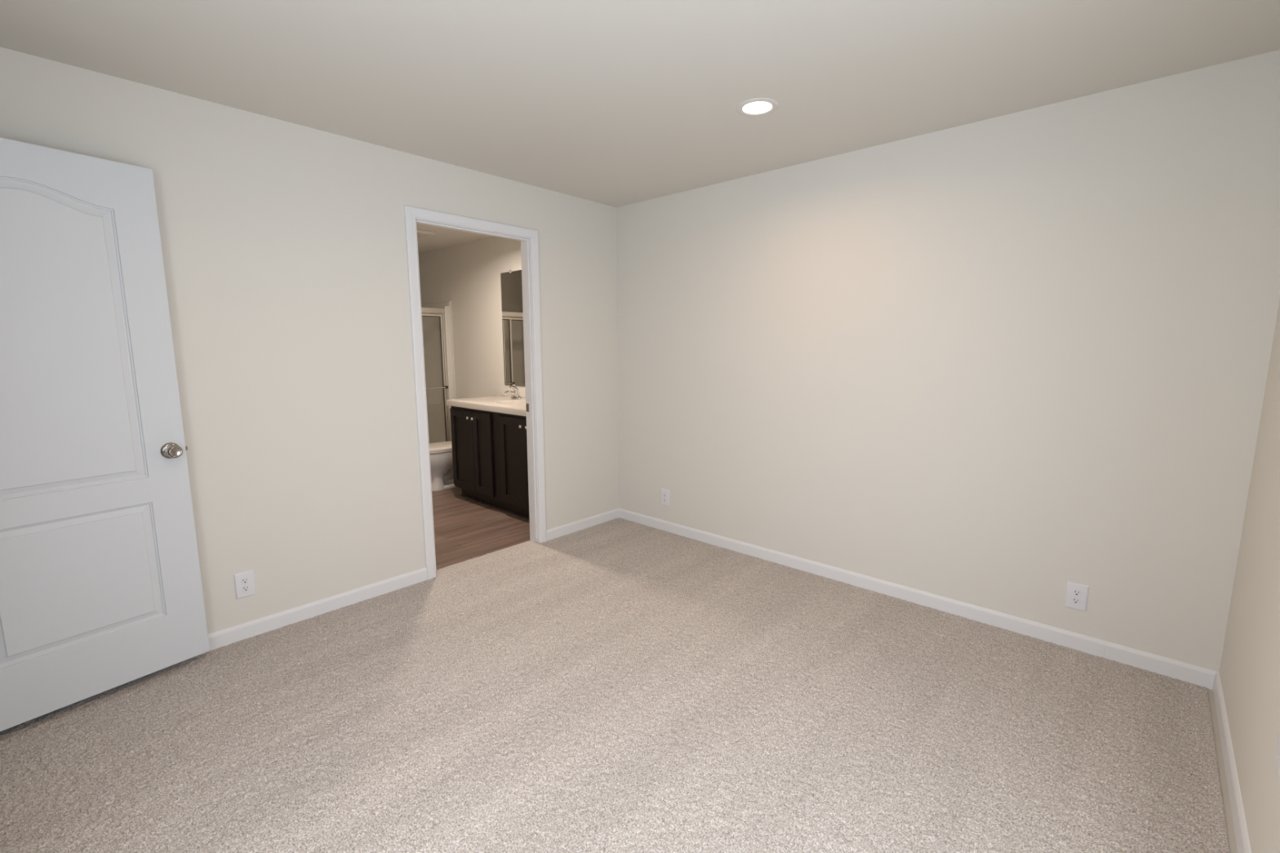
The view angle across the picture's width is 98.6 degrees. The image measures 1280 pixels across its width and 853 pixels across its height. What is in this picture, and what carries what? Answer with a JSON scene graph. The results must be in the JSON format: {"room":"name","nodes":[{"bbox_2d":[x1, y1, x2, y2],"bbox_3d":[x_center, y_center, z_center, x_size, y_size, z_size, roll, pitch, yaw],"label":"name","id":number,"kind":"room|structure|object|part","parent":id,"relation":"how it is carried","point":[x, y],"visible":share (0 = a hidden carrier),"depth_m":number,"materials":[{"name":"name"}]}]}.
{"room":"empty bedroom","nodes":[
{"label":"empty bedroom","id":0,"kind":"room"},
{"bbox_2d":[0,47,618,634],"bbox_3d":[-1.417,-0.249,3.100,0.100,2.490,3.575,7,11,42],"label":"wall","id":1,"kind":"structure","parent":0,"point":[283,243],"depth_m":2.74,"materials":[{"name":"beige paint"}]},
{"bbox_2d":[233,569,256,599],"bbox_3d":[-1.891,0.757,2.639,0.009,0.125,0.080,7,11,42],"label":"wall outlet","id":2,"kind":"object","parent":1,"relation":"attached to","point":[244,582],"visible":1,"depth_m":2.63,"materials":[{"name":"white plastic"}]},
{"bbox_2d":[240,577,248,584],"bbox_3d":[-1.889,0.738,2.634,0.003,0.028,0.034,7,11,42],"label":"receptacle","id":3,"kind":"object","parent":2,"relation":"attached to","point":[244,580],"depth_m":2.63,"materials":[{"name":"white plastic"}]},
{"bbox_2d":[241,585,249,591],"bbox_3d":[-1.889,0.776,2.640,0.003,0.028,0.034,7,11,42],"label":"receptacle","id":4,"kind":"object","parent":2,"relation":"attached to","point":[244,588],"depth_m":2.64,"materials":[{"name":"white plastic"}]},
{"bbox_2d":[208,567,426,650],"bbox_3d":[-1.900,0.989,2.660,0.012,0.087,1.815,7,11,42],"label":"baseboard","id":5,"kind":"structure","parent":1,"relation":"attached to","point":[225,637],"depth_m":2.86,"materials":[{"name":"white paint"}]},
{"bbox_2d":[404,204,546,579],"bbox_3d":[-1.021,-0.187,3.537,0.116,2.181,0.903,7,11,42],"label":"door frame","id":6,"kind":"structure","parent":1,"relation":"attached to","point":[529,237],"depth_m":3.51,"materials":[{"name":"white paint"}]},
{"bbox_3d":[-0.788,-0.132,3.862,0.033,0.057,0.003,7,11,42],"label":"strike plate","id":7,"kind":"part","parent":6,"relation":"part of","materials":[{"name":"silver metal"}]},
{"bbox_2d":[520,251,530,540],"bbox_3d":[-1.069,-0.197,3.580,0.016,2.175,0.903,7,11,42],"label":"trim","id":8,"kind":"structure","parent":1,"relation":"attached to","point":[521,251],"depth_m":3.86,"materials":[{"name":"white paint"}]},
{"bbox_2d":[546,507,618,541],"bbox_3d":[-0.425,0.754,4.260,0.012,0.087,0.756,7,11,42],"label":"baseboard","id":9,"kind":"structure","parent":1,"relation":"attached to","point":[556,532],"depth_m":4.22,"materials":[{"name":"white paint"}]},
{"bbox_2d":[0,475,1229,852],"bbox_3d":[-1.276,0.964,3.217,6.905,0.054,3.475,7,11,42],"label":"floor","id":10,"kind":"structure","parent":0,"point":[618,685],"depth_m":2.02,"materials":[{"name":"beige carpet"}]},
{"bbox_2d":[421,300,456,473],"bbox_3d":[-2.850,-0.380,5.807,0.866,1.901,1.520,7,11,42],"label":"shower","id":11,"kind":"object","parent":10,"relation":"on","point":[437,317],"visible":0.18,"depth_m":6.24,"materials":[{"name":"white"}]},
{"bbox_3d":[-2.588,-1.170,5.440,0.061,0.058,1.383,7,11,42],"label":"header rail","id":12,"kind":"part","parent":11,"relation":"part of","materials":[{"name":"silver metal"}]},
{"bbox_3d":[-2.362,-0.393,5.787,0.020,1.573,0.685,7,11,42],"label":"glass door","id":13,"kind":"part","parent":11,"relation":"part of","materials":[{"name":"clear glass"}]},
{"bbox_2d":[429,440,456,490],"bbox_3d":[-1.948,0.222,5.593,0.444,0.768,0.728,7,11,42],"label":"toilet","id":14,"kind":"object","parent":10,"relation":"on","point":[440,453],"visible":0.32,"depth_m":5.43,"materials":[{"name":"white ceramic"}]},
{"bbox_3d":[-2.013,0.222,5.522,0.370,0.015,0.537,7,11,42],"label":"seat","id":15,"kind":"part","parent":14,"relation":"part of","materials":[{"name":"beige plastic"}]},
{"bbox_3d":[-2.011,0.198,5.520,0.370,0.028,0.540,7,11,42],"label":"lid","id":16,"kind":"part","parent":14,"relation":"part of","materials":[{"name":"white ceramic"}]},
{"bbox_2d":[449,405,529,519],"bbox_3d":[-1.019,0.280,4.832,1.490,0.871,0.616,7,11,42],"label":"vanity cabinet","id":17,"kind":"object","parent":10,"relation":"on","point":[490,448],"visible":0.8,"depth_m":4.70,"materials":[{"name":"black wood"}]},
{"bbox_3d":[-1.601,0.206,4.992,0.372,0.720,0.019,7,11,42],"label":"cabinet door","id":18,"kind":"part","parent":17,"relation":"part of","materials":[{"name":"black wood"}]},
{"bbox_3d":[-1.357,0.238,4.771,0.277,0.720,0.019,7,11,42],"label":"cabinet door","id":19,"kind":"part","parent":17,"relation":"part of","materials":[{"name":"black wood"}]},
{"bbox_2d":[446,394,526,416],"bbox_3d":[-1.016,-0.152,4.782,1.528,0.132,0.595,7,11,42],"label":"countertop","id":20,"kind":"structure","parent":17,"relation":"on","point":[503,403],"depth_m":4.85,"materials":[{"name":"beige stone"}]},
{"bbox_2d":[504,385,522,399],"bbox_3d":[-1.192,-0.318,5.117,0.160,0.124,0.153,7,11,42],"label":"faucet","id":21,"kind":"object","parent":20,"relation":"on","point":[515,393],"visible":1,"depth_m":5.12,"materials":[{"name":"silver metal"}]},
{"bbox_3d":[-1.200,-0.304,5.109,0.046,0.059,0.127,7,11,42],"label":"spout","id":22,"kind":"part","parent":21,"relation":"part of","materials":[{"name":"silver metal"}]},
{"bbox_3d":[-1.172,-0.352,5.134,0.052,0.061,0.088,7,11,42],"label":"lever","id":23,"kind":"part","parent":21,"relation":"part of","materials":[{"name":"silver metal"}]},
{"bbox_3d":[-1.150,0.723,4.748,1.486,0.018,0.015,7,11,42],"label":"shoe moulding","id":24,"kind":"part","parent":17,"relation":"part of","materials":[{"name":"black wood"}]},
{"bbox_3d":[-1.021,0.282,4.468,0.362,0.720,0.019,7,11,42],"label":"cabinet door","id":25,"kind":"part","parent":17,"relation":"part of","materials":[{"name":"black wood"}]},
{"bbox_3d":[-0.775,0.314,4.246,0.292,0.720,0.019,7,11,42],"label":"cabinet door","id":26,"kind":"part","parent":17,"relation":"part of","materials":[{"name":"black wood"}]},
{"bbox_2d":[0,0,1279,254],"bbox_3d":[-1.311,-1.526,2.884,7.020,0.100,3.675,7,11,42],"label":"ceiling","id":27,"kind":"structure","parent":0,"point":[613,103],"depth_m":2.07,"materials":[{"name":"white paint"}]},
{"bbox_2d":[417,229,435,238],"bbox_3d":[-2.066,-1.782,5.084,0.260,0.026,0.260,7,11,42],"label":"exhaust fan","id":28,"kind":"object","parent":27,"relation":"attached to","point":[420,233],"visible":0.5,"depth_m":5.06,"materials":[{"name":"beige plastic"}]},
{"bbox_2d":[736,97,778,116],"bbox_3d":[0.519,-1.411,2.438,0.186,0.006,0.186,7,11,42],"label":"recessed light","id":29,"kind":"object","parent":27,"relation":"in","point":[755,107],"visible":1,"depth_m":2.43,"materials":[{"name":"white paint"}]},
{"bbox_2d":[417,49,1279,671],"bbox_3d":[-0.105,-0.437,4.377,7.020,2.490,0.100,7,11,42],"label":"wall","id":30,"kind":"structure","parent":0,"point":[997,363],"depth_m":2.69,"materials":[{"name":"beige paint"}]},
{"bbox_2d":[500,270,524,386],"bbox_3d":[-0.817,-0.874,4.894,1.406,1.100,0.010,7,11,42],"label":"mirror","id":31,"kind":"object","parent":30,"relation":"attached to","point":[511,281],"visible":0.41,"depth_m":5.24,"materials":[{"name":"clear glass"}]},
{"bbox_2d":[661,488,669,506],"bbox_3d":[0.189,0.538,4.174,0.080,0.125,0.009,7,11,42],"label":"wall outlet","id":32,"kind":"object","parent":30,"relation":"attached to","point":[664,493],"visible":1,"depth_m":4.17,"materials":[{"name":"white plastic"}]},
{"bbox_2d":[618,507,1217,689],"bbox_3d":[1.090,0.879,3.392,3.432,0.087,0.012,7,11,42],"label":"baseboard","id":33,"kind":"structure","parent":30,"relation":"attached to","point":[1173,668],"depth_m":2.85,"materials":[{"name":"white paint"}]},
{"bbox_2d":[1064,581,1088,612],"bbox_3d":[2.008,0.783,2.534,0.080,0.125,0.009,7,11,42],"label":"wall outlet","id":34,"kind":"object","parent":30,"relation":"attached to","point":[1077,594],"visible":1,"depth_m":2.53,"materials":[{"name":"white plastic"}]},
{"bbox_2d":[1071,597,1080,604],"bbox_3d":[2.006,0.802,2.535,0.034,0.028,0.003,7,11,42],"label":"receptacle","id":35,"kind":"object","parent":34,"relation":"attached to","point":[1073,600],"depth_m":2.53,"materials":[{"name":"white plastic"}]},
{"bbox_2d":[1071,589,1081,596],"bbox_3d":[2.006,0.764,2.529,0.034,0.028,0.003,7,11,42],"label":"receptacle","id":36,"kind":"object","parent":34,"relation":"attached to","point":[1075,593],"depth_m":2.53,"materials":[{"name":"white plastic"}]},
{"bbox_2d":[1219,300,1279,852],"bbox_3d":[1.183,0.089,0.753,0.120,2.490,3.577,8,11,43],"label":"wall","id":37,"kind":"structure","parent":0,"point":[1250,667],"depth_m":1.72,"materials":[{"name":"beige paint"}]},
{"bbox_2d":[1207,671,1251,852],"bbox_3d":[1.171,1.227,1.000,0.010,0.087,3.475,8,11,43],"label":"baseboard","id":38,"kind":"structure","parent":37,"relation":"attached to","point":[1242,842],"depth_m":1.74,"materials":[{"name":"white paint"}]},
{"bbox_2d":[1274,730,1279,776],"bbox_3d":[1.514,0.753,1.300,0.006,0.125,0.080,8,11,43],"label":"wall plate","id":39,"kind":"object","parent":37,"relation":"attached to","point":[1277,758],"visible":1,"depth_m":1.31,"materials":[{"name":"white plastic"}]},
{"bbox_3d":[-1.235,0.113,0.609,3.560,2.490,0.100,7,11,42],"label":"wall","id":40,"kind":"structure","parent":0,"visible":0},
{"bbox_2d":[0,137,209,731],"bbox_3d":[-2.137,0.041,2.024,0.094,2.060,0.771,5,10,32],"label":"door","id":41,"kind":"structure","parent":40,"relation":"in","point":[101,588],"depth_m":2.09,"materials":[{"name":"white paint"}]},
{"bbox_3d":[-1.948,0.103,2.298,0.058,0.067,0.067,5,10,32],"label":"knob","id":42,"kind":"part","parent":41,"relation":"part of","materials":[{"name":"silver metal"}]}
]}

